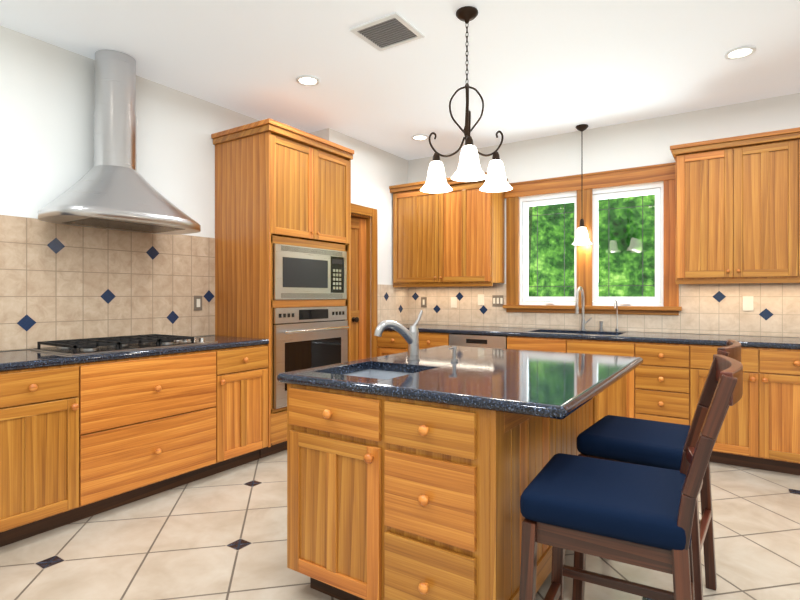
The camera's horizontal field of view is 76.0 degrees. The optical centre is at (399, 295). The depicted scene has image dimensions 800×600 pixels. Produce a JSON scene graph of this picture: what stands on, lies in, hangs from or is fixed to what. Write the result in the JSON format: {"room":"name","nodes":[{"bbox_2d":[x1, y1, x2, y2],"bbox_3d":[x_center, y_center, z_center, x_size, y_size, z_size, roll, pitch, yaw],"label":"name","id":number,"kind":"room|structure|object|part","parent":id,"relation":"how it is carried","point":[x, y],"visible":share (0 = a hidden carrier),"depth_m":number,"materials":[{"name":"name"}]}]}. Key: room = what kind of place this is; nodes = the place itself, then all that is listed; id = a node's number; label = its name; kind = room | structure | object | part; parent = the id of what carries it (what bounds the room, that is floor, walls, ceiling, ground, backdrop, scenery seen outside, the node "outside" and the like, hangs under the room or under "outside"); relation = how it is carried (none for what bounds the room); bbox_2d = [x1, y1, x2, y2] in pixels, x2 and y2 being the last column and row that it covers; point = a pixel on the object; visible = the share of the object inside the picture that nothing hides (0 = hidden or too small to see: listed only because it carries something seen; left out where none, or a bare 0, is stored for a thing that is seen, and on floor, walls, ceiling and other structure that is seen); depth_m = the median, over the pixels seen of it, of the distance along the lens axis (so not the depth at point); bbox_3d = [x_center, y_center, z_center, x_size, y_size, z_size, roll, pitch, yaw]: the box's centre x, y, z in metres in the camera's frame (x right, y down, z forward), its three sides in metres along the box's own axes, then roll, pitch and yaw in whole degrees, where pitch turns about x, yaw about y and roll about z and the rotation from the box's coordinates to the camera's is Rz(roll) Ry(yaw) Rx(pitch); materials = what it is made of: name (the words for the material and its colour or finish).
{"room":"kitchen","nodes":[
{"label":"kitchen","id":0,"kind":"room"},
{"bbox_2d":[0,25,259,351],"bbox_3d":[-2.904,-0.166,2.199,0.150,2.796,6.770,0,0,33],"label":"wall","id":1,"kind":"structure","parent":0,"point":[47,99],"depth_m":3.28,"materials":[{"name":"paint"}]},
{"bbox_2d":[0,215,214,350],"bbox_3d":[-2.374,-0.074,2.854,0.012,0.788,3.148,0,0,33],"label":"backsplash","id":2,"kind":"structure","parent":1,"relation":"attached to","point":[62,282],"depth_m":3.40,"materials":[{"name":"beige tile"}]},
{"bbox_2d":[194,296,201,310],"bbox_3d":[-1.587,0.057,4.029,0.008,0.116,0.072,0,0,33],"label":"light switch","id":3,"kind":"object","parent":2,"relation":"attached to","point":[197,302],"visible":1,"depth_m":4.02,"materials":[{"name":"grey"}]},
{"bbox_2d":[38,49,200,234],"bbox_3d":[-1.761,-1.004,3.295,0.524,1.116,0.930,0,0,33],"label":"range hood","id":4,"kind":"object","parent":1,"relation":"attached to","point":[112,189],"visible":0.98,"depth_m":3.25,"materials":[{"name":"silver metal"}]},
{"bbox_2d":[310,130,319,136],"bbox_3d":[-1.460,-0.166,5.331,1.710,2.796,0.050,0,0,33],"label":"wall","id":5,"kind":"structure","parent":0,"point":[316,133],"depth_m":4.86,"materials":[{"name":"paint"}]},
{"bbox_2d":[320,128,407,284],"bbox_3d":[-0.334,-0.166,5.376,0.120,2.796,1.365,0,0,33],"label":"wall","id":6,"kind":"structure","parent":0,"point":[376,172],"depth_m":5.43,"materials":[{"name":"paint"}]},
{"bbox_2d":[351,217,365,360],"bbox_3d":[-0.532,0.212,5.125,0.170,2.015,0.538,0,0,33],"label":"pantry door","id":7,"kind":"structure","parent":6,"relation":"in","point":[358,288],"depth_m":5.25,"materials":[{"name":"brown wood"}]},
{"bbox_2d":[351,203,376,358],"bbox_3d":[-0.503,0.162,5.101,0.140,2.140,0.760,0,0,33],"label":"door frame","id":8,"kind":"structure","parent":6,"relation":"attached to","point":[364,212],"depth_m":5.31,"materials":[{"name":"brown wood"}]},
{"bbox_2d":[0,450,799,599],"bbox_3d":[-0.046,1.282,1.220,8.600,0.100,8.285,0,0,33],"label":"floor","id":9,"kind":"structure","parent":0,"point":[222,535],"depth_m":2.48,"materials":[{"name":"tile"}]},
{"bbox_2d":[0,363,83,546],"bbox_3d":[-2.107,0.798,2.686,0.637,0.869,0.509,0,0,33],"label":"base cabinet","id":10,"kind":"object","parent":9,"relation":"on","point":[42,408],"depth_m":2.58,"materials":[{"name":"brown wood"}]},
{"bbox_2d":[84,347,227,518],"bbox_3d":[-1.731,0.798,3.256,0.637,0.869,0.975,0,0,33],"label":"base cabinet","id":11,"kind":"object","parent":9,"relation":"on","point":[84,436],"depth_m":3.06,"materials":[{"name":"brown wood"}]},
{"bbox_2d":[0,335,267,370],"bbox_3d":[-2.110,0.342,2.678,0.642,0.040,3.146,0,0,33],"label":"countertop","id":12,"kind":"structure","parent":11,"relation":"on","point":[29,358],"depth_m":2.86,"materials":[{"name":"black stone"}]},
{"bbox_2d":[30,334,217,355],"bbox_3d":[-1.715,0.296,3.265,0.510,0.050,0.920,0,0,33],"label":"cooktop","id":13,"kind":"object","parent":12,"relation":"in","point":[72,347],"visible":1,"depth_m":3.09,"materials":[{"name":"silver metal"}]},
{"bbox_2d":[228,343,268,468],"bbox_3d":[-1.370,0.798,3.803,0.637,0.869,0.454,0,0,33],"label":"base cabinet","id":14,"kind":"object","parent":9,"relation":"on","point":[248,364],"depth_m":3.67,"materials":[{"name":"brown wood"}]},
{"bbox_2d":[211,118,353,458],"bbox_3d":[-0.958,-0.038,4.366,0.705,2.540,1.003,0,0,33],"label":"tall cabinet","id":15,"kind":"object","parent":9,"relation":"on","point":[282,238],"visible":0.79,"depth_m":4.05,"materials":[{"name":"brown wood"}]},
{"bbox_2d":[377,328,448,356],"bbox_3d":[0.287,0.798,5.399,0.849,0.869,0.637,0,0,33],"label":"base cabinet","id":16,"kind":"object","parent":9,"relation":"on","point":[390,342],"depth_m":5.20,"materials":[{"name":"brown wood"}]},
{"bbox_2d":[279,381,599,599],"bbox_3d":[0.296,0.798,2.450,0.927,0.869,1.485,0,0,33],"label":"kitchen island","id":17,"kind":"object","parent":9,"relation":"on","point":[407,479],"depth_m":1.82,"materials":[{"name":"brown wood"}]},
{"bbox_2d":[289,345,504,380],"bbox_3d":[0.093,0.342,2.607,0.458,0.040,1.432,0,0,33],"label":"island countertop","id":18,"kind":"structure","parent":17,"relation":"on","point":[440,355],"depth_m":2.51,"materials":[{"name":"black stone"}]},
{"bbox_2d":[374,310,457,361],"bbox_3d":[0.078,0.197,2.498,0.338,0.248,0.259,0,0,33],"label":"island faucet","id":19,"kind":"object","parent":18,"relation":"on","point":[410,336],"visible":1,"depth_m":2.56,"materials":[{"name":"silver metal"}]},
{"bbox_2d":[277,373,560,420],"bbox_3d":[-0.011,0.342,1.818,1.153,0.040,0.040,0,0,33],"label":"island countertop","id":20,"kind":"structure","parent":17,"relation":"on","point":[538,409],"depth_m":1.72,"materials":[{"name":"black stone"}]},
{"bbox_2d":[373,349,640,420],"bbox_3d":[0.574,0.342,2.289,0.695,0.040,1.432,0,0,33],"label":"island countertop","id":21,"kind":"structure","parent":17,"relation":"on","point":[567,380],"depth_m":2.04,"materials":[{"name":"black stone"}]},
{"bbox_2d":[341,365,416,376],"bbox_3d":[-0.099,0.453,2.249,0.409,0.206,0.439,0,0,33],"label":"sink","id":22,"kind":"object","parent":21,"relation":"in","point":[370,370],"depth_m":2.48,"materials":[{"name":"silver metal"}]},
{"bbox_2d":[449,332,512,348],"bbox_3d":[0.885,0.798,5.004,0.702,0.869,0.637,0,0,33],"label":"base cabinet","id":23,"kind":"object","parent":9,"relation":"on","point":[509,338],"depth_m":4.69,"materials":[{"name":"brown wood"}]},
{"bbox_2d":[449,334,506,348],"bbox_3d":[0.860,0.799,4.968,0.572,0.866,0.651,0,0,33],"label":"dishwasher","id":24,"kind":"object","parent":23,"relation":"in","point":[482,341],"visible":0.1,"depth_m":4.72,"materials":[{"name":"silver metal"}]},
{"bbox_2d":[513,336,636,420],"bbox_3d":[1.567,0.798,4.553,1.054,0.869,0.637,0,0,33],"label":"base cabinet","id":25,"kind":"object","parent":9,"relation":"on","point":[619,399],"depth_m":4.12,"materials":[{"name":"brown wood"}]},
{"bbox_2d":[519,354,742,599],"bbox_3d":[0.681,0.708,1.520,0.559,1.051,0.462,0,0,29],"label":"bar stool","id":26,"kind":"object","parent":9,"relation":"on","point":[635,514],"visible":1,"depth_m":1.41,"materials":[{"name":"blue fabric"}]},
{"bbox_3d":[0.632,0.599,1.548,0.456,0.084,0.474,0,0,33],"label":"seat","id":27,"kind":"part","parent":26,"relation":"part of","materials":[{"name":"blue fabric"}]},
{"bbox_2d":[572,340,740,599],"bbox_3d":[1.057,0.708,2.090,0.559,1.051,0.462,0,0,36],"label":"bar stool","id":28,"kind":"object","parent":9,"relation":"on","point":[658,444],"visible":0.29,"depth_m":2.03,"materials":[{"name":"blue fabric"}]},
{"bbox_3d":[1.012,0.599,2.124,0.449,0.084,0.468,0,0,33],"label":"seat","id":29,"kind":"part","parent":28,"relation":"part of","materials":[{"name":"blue fabric"}]},
{"bbox_2d":[637,340,700,425],"bbox_3d":[2.163,0.798,4.160,0.493,0.869,0.637,0,0,33],"label":"base cabinet","id":30,"kind":"object","parent":9,"relation":"on","point":[665,380],"depth_m":3.87,"materials":[{"name":"brown wood"}]},
{"bbox_2d":[701,344,799,474],"bbox_3d":[2.670,0.798,3.825,0.839,0.869,0.637,0,0,33],"label":"base cabinet","id":31,"kind":"object","parent":9,"relation":"on","point":[761,431],"depth_m":3.55,"materials":[{"name":"brown wood"}]},
{"bbox_2d":[402,324,799,347],"bbox_3d":[2.345,0.342,4.037,5.815,0.040,0.642,0,0,33],"label":"countertop","id":32,"kind":"structure","parent":31,"relation":"on","point":[674,338],"depth_m":4.18,"materials":[{"name":"black stone"}]},
{"bbox_2d":[575,286,618,331],"bbox_3d":[1.760,0.117,4.589,0.340,0.408,0.261,0,0,33],"label":"faucet","id":33,"kind":"object","parent":32,"relation":"on","point":[579,289],"visible":1,"depth_m":4.65,"materials":[{"name":"silver metal"}]},
{"bbox_2d":[0,0,799,159],"bbox_3d":[-0.046,-1.614,1.220,8.600,0.100,8.285,0,0,33],"label":"ceiling","id":34,"kind":"structure","parent":0,"point":[540,68],"depth_m":3.36,"materials":[{"name":"white paint"}]},
{"bbox_2d":[296,75,319,85],"bbox_3d":[-0.667,-1.558,3.713,0.176,0.012,0.176,0,0,33],"label":"recessed light","id":35,"kind":"object","parent":34,"relation":"in","point":[306,80],"visible":1,"depth_m":3.71,"materials":[{"name":"white plastic"}]},
{"bbox_2d":[349,12,424,51],"bbox_3d":[-0.073,-1.558,3.038,0.330,0.011,0.310,0,0,33],"label":"ceiling vent","id":36,"kind":"object","parent":34,"relation":"in","point":[390,31],"visible":1,"depth_m":3.02,"materials":[{"name":"white plastic"}]},
{"bbox_2d":[411,134,428,140],"bbox_3d":[0.197,-1.558,5.045,0.176,0.012,0.176,0,0,33],"label":"recessed light","id":37,"kind":"object","parent":34,"relation":"in","point":[419,137],"visible":0.96,"depth_m":5.05,"materials":[{"name":"white plastic"}]},
{"bbox_2d":[420,6,512,192],"bbox_3d":[0.329,-1.085,2.848,0.483,0.957,0.526,0,0,33],"label":"chandelier","id":38,"kind":"object","parent":34,"relation":"hanging from","point":[469,169],"visible":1,"depth_m":2.85,"materials":[{"name":"brown metal"}]},
{"bbox_2d":[572,124,591,244],"bbox_3d":[1.676,-1.020,4.717,0.176,1.087,0.176,0,0,33],"label":"light","id":39,"kind":"object","parent":34,"relation":"hanging from","point":[582,238],"visible":1,"depth_m":4.69,"materials":[{"name":"white glass"}]},
{"bbox_2d":[724,46,756,59],"bbox_3d":[2.181,-1.558,3.286,0.176,0.012,0.176,0,0,33],"label":"recessed light","id":40,"kind":"object","parent":34,"relation":"in","point":[741,52],"visible":1,"depth_m":3.28,"materials":[{"name":"white plastic"}]},
{"bbox_2d":[408,93,799,337],"bbox_3d":[2.195,-0.166,4.614,8.600,2.796,0.150,0,0,33],"label":"wall","id":41,"kind":"structure","parent":0,"point":[645,142],"depth_m":4.63,"materials":[{"name":"paint"}]},
{"bbox_2d":[389,172,507,286],"bbox_3d":[0.484,-0.645,5.421,1.235,1.105,0.382,0,0,33],"label":"upper cabinet","id":42,"kind":"object","parent":41,"relation":"attached to","point":[455,237],"visible":0.81,"depth_m":5.24,"materials":[{"name":"brown wood"}]},
{"bbox_2d":[377,283,799,336],"bbox_3d":[2.559,0.100,3.913,6.320,0.440,0.620,0,0,33],"label":"backsplash","id":43,"kind":"structure","parent":41,"relation":"attached to","point":[716,309],"depth_m":4.52,"materials":[{"name":"beige tile"}]},
{"bbox_2d":[421,297,426,306],"bbox_3d":[0.268,0.072,5.779,0.072,0.115,0.008,0,0,33],"label":"electrical outlet","id":44,"kind":"object","parent":43,"relation":"attached to","point":[423,301],"visible":1,"depth_m":5.77,"materials":[{"name":"brown plastic"}]},
{"bbox_2d":[451,297,456,307],"bbox_3d":[0.585,0.072,5.569,0.072,0.115,0.008,0,0,33],"label":"electrical outlet","id":45,"kind":"object","parent":43,"relation":"attached to","point":[453,302],"visible":1,"depth_m":5.57,"materials":[{"name":"beige plastic"}]},
{"bbox_2d":[478,294,483,304],"bbox_3d":[0.852,0.042,5.393,0.072,0.115,0.008,0,0,33],"label":"electrical outlet","id":46,"kind":"object","parent":43,"relation":"attached to","point":[480,299],"visible":1,"depth_m":5.39,"materials":[{"name":"beige plastic"}]},
{"bbox_2d":[492,295,502,305],"bbox_3d":[1.010,0.052,5.288,0.120,0.115,0.008,0,0,33],"label":"light switch","id":47,"kind":"object","parent":43,"relation":"attached to","point":[497,300],"visible":0.92,"depth_m":5.29,"materials":[{"name":"brown"}]},
{"bbox_2d":[743,296,752,310],"bbox_3d":[2.793,0.062,4.111,0.072,0.115,0.008,0,0,33],"label":"electrical outlet","id":48,"kind":"object","parent":43,"relation":"attached to","point":[747,303],"visible":1,"depth_m":4.11,"materials":[{"name":"beige plastic"}]},
{"bbox_2d":[503,162,681,314],"bbox_3d":[1.756,-0.488,4.838,1.610,1.310,0.160,0,0,33],"label":"kitchen window","id":49,"kind":"structure","parent":41,"relation":"in","point":[657,189],"depth_m":4.79,"materials":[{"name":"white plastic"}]},
{"bbox_2d":[674,139,745,282],"bbox_3d":[2.485,-0.648,4.121,0.447,1.039,0.347,0,0,33],"label":"upper cabinet","id":50,"kind":"object","parent":41,"relation":"attached to","point":[737,209],"depth_m":3.97,"materials":[{"name":"brown wood"}]},
{"bbox_2d":[746,131,799,282],"bbox_3d":[2.787,-0.648,3.922,0.504,1.039,0.347,0,0,33],"label":"upper cabinet","id":51,"kind":"object","parent":41,"relation":"attached to","point":[772,161],"depth_m":3.76,"materials":[{"name":"brown wood"}]},
{"label":"outside","id":52,"kind":"structure","parent":0,"visible":0},
{"bbox_2d":[529,194,654,301],"bbox_3d":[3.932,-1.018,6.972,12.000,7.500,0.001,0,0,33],"label":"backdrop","id":53,"kind":"structure","parent":52,"point":[620,257],"depth_m":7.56,"materials":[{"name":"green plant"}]}
]}

